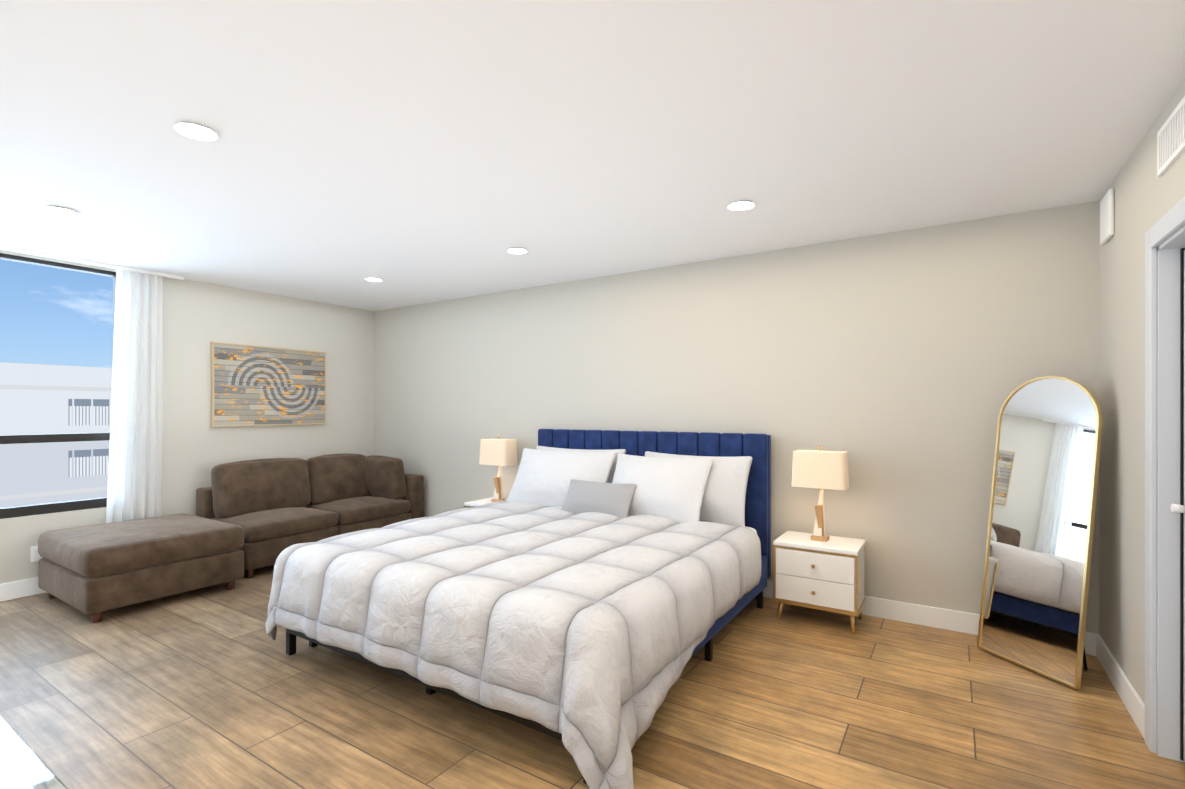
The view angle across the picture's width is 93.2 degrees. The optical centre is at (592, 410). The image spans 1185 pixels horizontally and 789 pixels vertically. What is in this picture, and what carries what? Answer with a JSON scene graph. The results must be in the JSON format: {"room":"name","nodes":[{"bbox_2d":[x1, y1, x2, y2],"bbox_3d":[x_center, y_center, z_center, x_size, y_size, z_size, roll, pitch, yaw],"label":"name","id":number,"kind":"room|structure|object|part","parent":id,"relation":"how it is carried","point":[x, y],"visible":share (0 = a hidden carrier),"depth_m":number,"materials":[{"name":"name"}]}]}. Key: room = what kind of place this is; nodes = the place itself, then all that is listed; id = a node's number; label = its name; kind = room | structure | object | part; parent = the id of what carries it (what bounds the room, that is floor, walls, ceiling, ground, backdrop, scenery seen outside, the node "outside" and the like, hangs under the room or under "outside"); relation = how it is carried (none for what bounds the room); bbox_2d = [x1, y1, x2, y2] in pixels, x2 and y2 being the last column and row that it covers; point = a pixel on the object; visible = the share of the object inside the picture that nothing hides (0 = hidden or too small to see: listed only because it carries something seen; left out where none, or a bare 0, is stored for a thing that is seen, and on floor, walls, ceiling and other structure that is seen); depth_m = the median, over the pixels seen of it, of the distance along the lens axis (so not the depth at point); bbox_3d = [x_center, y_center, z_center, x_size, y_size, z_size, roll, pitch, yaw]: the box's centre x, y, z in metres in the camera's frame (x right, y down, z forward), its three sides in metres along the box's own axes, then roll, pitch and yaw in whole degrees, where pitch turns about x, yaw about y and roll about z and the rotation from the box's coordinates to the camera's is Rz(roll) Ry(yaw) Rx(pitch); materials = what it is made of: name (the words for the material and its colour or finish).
{"room":"bedroom","nodes":[
{"label":"bedroom","id":0,"kind":"room"},
{"bbox_2d":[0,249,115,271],"bbox_3d":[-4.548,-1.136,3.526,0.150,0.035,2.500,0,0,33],"label":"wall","id":1,"kind":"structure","parent":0,"point":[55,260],"depth_m":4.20,"materials":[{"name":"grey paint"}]},
{"bbox_2d":[0,277,373,583],"bbox_3d":[-3.913,0.096,4.510,0.150,2.500,4.840,0,0,33],"label":"wall","id":2,"kind":"structure","parent":0,"point":[199,317],"depth_m":5.17,"materials":[{"name":"grey paint"}]},
{"bbox_2d":[0,577,46,601],"bbox_3d":[-4.119,1.284,4.039,0.016,0.125,5.824,0,0,33],"label":"baseboard","id":3,"kind":"structure","parent":2,"relation":"attached to","point":[18,589],"depth_m":4.03,"materials":[{"name":"white wood"}]},
{"bbox_2d":[31,545,42,561],"bbox_3d":[-4.074,1.046,4.115,0.009,0.115,0.075,0,0,33],"label":"electrical outlet plate","id":4,"kind":"object","parent":2,"relation":"attached to","point":[35,556],"visible":0.67,"depth_m":4.10,"materials":[{"name":"white plastic"}]},
{"bbox_2d":[0,253,115,518],"bbox_3d":[-4.535,-0.176,3.518,0.080,1.885,2.500,0,0,33],"label":"window","id":5,"kind":"structure","parent":2,"relation":"in","point":[39,509],"depth_m":4.22,"materials":[{"name":"brown metal"}]},
{"bbox_2d":[211,342,325,426],"bbox_3d":[-3.147,-0.239,5.521,0.042,0.770,1.090,0,0,33],"label":"picture","id":6,"kind":"object","parent":2,"relation":"attached to","point":[252,385],"visible":1,"depth_m":5.46,"materials":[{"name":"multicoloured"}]},
{"bbox_2d":[0,565,1184,788],"bbox_3d":[-1.705,1.398,1.957,6.630,0.100,7.040,0,0,33],"label":"floor","id":7,"kind":"structure","parent":0,"point":[212,687],"depth_m":2.48,"materials":[{"name":"brown wood"}]},
{"bbox_2d":[0,715,67,788],"bbox_3d":[-1.709,1.047,1.055,1.800,0.602,0.920,0,0,33],"label":"coffee table","id":8,"kind":"object","parent":7,"relation":"on","point":[23,765],"visible":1,"depth_m":1.33,"materials":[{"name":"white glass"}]},
{"bbox_2d":[38,513,243,622],"bbox_3d":[-3.313,1.092,4.141,1.030,0.508,0.960,0,0,33],"label":"ottoman","id":9,"kind":"object","parent":7,"relation":"on","point":[94,571],"visible":1,"depth_m":3.83,"materials":[{"name":"brown fabric"}]},
{"bbox_2d":[196,453,423,578],"bbox_3d":[-2.627,0.892,5.424,0.902,0.907,1.790,0,0,33],"label":"sofa","id":10,"kind":"object","parent":7,"relation":"on","point":[273,508],"visible":0.85,"depth_m":5.14,"materials":[{"name":"brown fabric"}]},
{"bbox_2d":[464,497,506,507],"bbox_3d":[-0.871,1.091,5.123,0.500,0.511,0.393,0,0,33],"label":"nightstand","id":11,"kind":"object","parent":7,"relation":"on","point":[475,503],"visible":0.12,"depth_m":5.11,"materials":[{"name":"white paint"}]},
{"bbox_2d":[479,435,517,501],"bbox_3d":[-0.862,0.529,5.137,0.330,0.614,0.190,0,0,33],"label":"lamp","id":12,"kind":"object","parent":11,"relation":"on","point":[499,453],"visible":0.9,"depth_m":5.07,"materials":[{"name":"beige fabric"}]},
{"bbox_2d":[266,429,770,788],"bbox_3d":[-0.204,0.754,3.450,2.314,1.185,2.541,0,0,33],"label":"bed","id":13,"kind":"object","parent":7,"relation":"on","point":[584,596],"visible":1,"depth_m":2.68,"materials":[{"name":"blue fabric"}]},
{"bbox_2d":[506,448,616,506],"bbox_3d":[-0.261,0.546,4.464,0.904,0.454,0.332,0,0,33],"label":"pillow","id":14,"kind":"object","parent":13,"relation":"on","point":[544,478],"depth_m":4.37,"materials":[{"name":"white fabric"}]},
{"bbox_2d":[536,446,625,482],"bbox_3d":[-0.147,0.541,4.604,0.877,0.473,0.273,0,0,33],"label":"pillow","id":15,"kind":"object","parent":13,"relation":"on","point":[606,458],"depth_m":4.45,"materials":[{"name":"white fabric"}]},
{"bbox_2d":[612,454,712,522],"bbox_3d":[0.450,0.556,4.017,0.781,0.454,0.326,0,0,33],"label":"pillow","id":16,"kind":"object","parent":13,"relation":"on","point":[677,490],"depth_m":3.87,"materials":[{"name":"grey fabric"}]},
{"bbox_2d":[645,451,751,526],"bbox_3d":[0.716,0.551,4.060,0.859,0.473,0.275,0,0,33],"label":"pillow","id":17,"kind":"object","parent":13,"relation":"on","point":[727,496],"depth_m":3.86,"materials":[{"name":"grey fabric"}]},
{"bbox_2d":[773,531,865,633],"bbox_3d":[1.465,1.092,3.617,0.500,0.511,0.393,0,0,33],"label":"nightstand","id":18,"kind":"object","parent":7,"relation":"on","point":[808,572],"visible":1,"depth_m":3.48,"materials":[{"name":"white paint"}]},
{"bbox_2d":[791,445,848,541],"bbox_3d":[1.474,0.530,3.631,0.330,0.614,0.190,0,0,33],"label":"lamp","id":19,"kind":"object","parent":18,"relation":"on","point":[820,470],"visible":1,"depth_m":3.57,"materials":[{"name":"beige fabric"}]},
{"bbox_2d":[977,376,1102,688],"bbox_3d":[2.483,0.594,2.996,0.320,1.530,0.500,7,-2,-17],"label":"arched floor mirror","id":20,"kind":"object","parent":7,"relation":"on","point":[1036,578],"visible":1,"depth_m":2.92,"materials":[{"name":"clear glass"}]},
{"bbox_3d":[2.499,0.702,2.949,0.169,1.292,0.043,0,0,33],"label":"mirror stand leg","id":21,"kind":"part","parent":20,"relation":"part of","materials":[{"name":"black metal"}]},
{"bbox_2d":[0,0,1184,310],"bbox_3d":[-1.705,-1.202,1.955,6.630,0.100,7.040,0,0,33],"label":"ceiling","id":22,"kind":"structure","parent":0,"point":[412,152],"depth_m":2.28,"materials":[{"name":"white paint"}]},
{"bbox_2d":[43,206,78,215],"bbox_3d":[-3.043,-1.147,3.211,0.150,0.012,0.150,0,0,33],"label":"recessed light","id":23,"kind":"object","parent":22,"relation":"in","point":[57,210],"visible":0.98,"depth_m":3.21,"materials":[{"name":"white plastic"}]},
{"bbox_2d":[0,245,183,279],"bbox_3d":[-4.317,-1.141,3.615,0.030,0.025,2.900,0,0,33],"label":"track","id":24,"kind":"object","parent":22,"relation":"attached to","point":[31,252],"visible":1,"depth_m":4.27,"materials":[{"name":"white metal"}]},
{"bbox_2d":[106,268,162,522],"bbox_3d":[-3.720,0.091,4.543,0.084,2.450,0.394,0,0,33],"label":"sheer curtain","id":25,"kind":"object","parent":24,"relation":"hanging from","point":[134,489],"visible":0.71,"depth_m":4.56,"materials":[{"name":"white fabric"}]},
{"bbox_2d":[174,122,217,140],"bbox_3d":[-1.623,-1.146,2.295,0.150,0.012,0.150,0,0,33],"label":"recessed light","id":26,"kind":"object","parent":22,"relation":"in","point":[195,132],"visible":0.92,"depth_m":2.30,"materials":[{"name":"white plastic"}]},
{"bbox_2d":[365,277,382,281],"bbox_3d":[-1.910,-1.148,4.895,0.150,0.012,0.150,0,0,33],"label":"recessed light","id":27,"kind":"object","parent":22,"relation":"in","point":[371,279],"visible":1,"depth_m":4.89,"materials":[{"name":"white plastic"}]},
{"bbox_2d":[507,247,527,253],"bbox_3d":[-0.540,-1.147,4.012,0.150,0.012,0.150,0,0,33],"label":"recessed light","id":28,"kind":"object","parent":22,"relation":"in","point":[515,251],"visible":0.94,"depth_m":4.02,"materials":[{"name":"white plastic"}]},
{"bbox_2d":[727,201,754,210],"bbox_3d":[0.830,-1.147,3.128,0.150,0.012,0.150,0,0,33],"label":"recessed light","id":29,"kind":"object","parent":22,"relation":"in","point":[740,206],"visible":0.9,"depth_m":3.13,"materials":[{"name":"white plastic"}]},
{"bbox_2d":[374,201,1099,633],"bbox_3d":[0.162,0.096,4.851,6.630,2.500,0.150,0,0,33],"label":"wall","id":30,"kind":"structure","parent":0,"point":[900,367],"depth_m":3.86,"materials":[{"name":"grey paint"}]},
{"bbox_2d":[763,580,1099,655],"bbox_3d":[0.117,1.284,4.782,6.330,0.125,0.016,0,0,33],"label":"baseboard","id":31,"kind":"structure","parent":30,"relation":"attached to","point":[946,619],"depth_m":3.50,"materials":[{"name":"white wood"}]},
{"bbox_2d":[1099,79,1184,703],"bbox_3d":[2.161,0.098,1.974,0.150,2.500,2.520,0,0,33],"label":"wall","id":32,"kind":"structure","parent":0,"point":[1134,184],"depth_m":2.58,"materials":[{"name":"grey paint"}]},
{"bbox_2d":[1100,188,1113,244],"bbox_3d":[2.642,-0.993,2.877,0.022,0.235,0.210,0,0,33],"label":"box","id":33,"kind":"object","parent":32,"relation":"attached to","point":[1107,218],"visible":1,"depth_m":2.84,"materials":[{"name":"white plastic"}]},
{"bbox_2d":[1096,634,1144,739],"bbox_3d":[2.513,1.285,2.672,0.016,0.125,0.934,0,0,33],"label":"baseboard","id":34,"kind":"structure","parent":32,"relation":"attached to","point":[1131,699],"depth_m":2.59,"materials":[{"name":"white wood"}]},
{"bbox_2d":[1145,197,1184,761],"bbox_3d":[1.871,0.313,1.542,0.170,2.070,1.640,0,0,33],"label":"door frame","id":35,"kind":"structure","parent":32,"relation":"attached to","point":[1162,521],"depth_m":2.18,"materials":[{"name":"white wood"}]},
{"bbox_2d":[1157,96,1184,176],"bbox_3d":[2.091,-0.987,2.013,0.012,0.170,0.350,0,0,33],"label":"air vent","id":36,"kind":"object","parent":32,"relation":"in","point":[1171,141],"visible":1,"depth_m":2.03,"materials":[{"name":"white plastic"}]},
{"bbox_2d":[1170,248,1184,760],"bbox_3d":[1.871,0.358,1.542,0.090,1.960,1.448,0,0,33],"label":"door","id":37,"kind":"structure","parent":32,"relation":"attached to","point":[1177,508],"depth_m":2.14,"materials":[{"name":"grey paint"}]},
{"label":"outside","id":38,"kind":"structure","parent":0,"visible":0},
{"bbox_2d":[0,362,112,507],"bbox_3d":[-23.925,19.710,21.328,0.001,43.250,130.000,0,0,33],"label":"building","id":39,"kind":"structure","parent":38,"point":[35,399],"depth_m":23.44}
]}

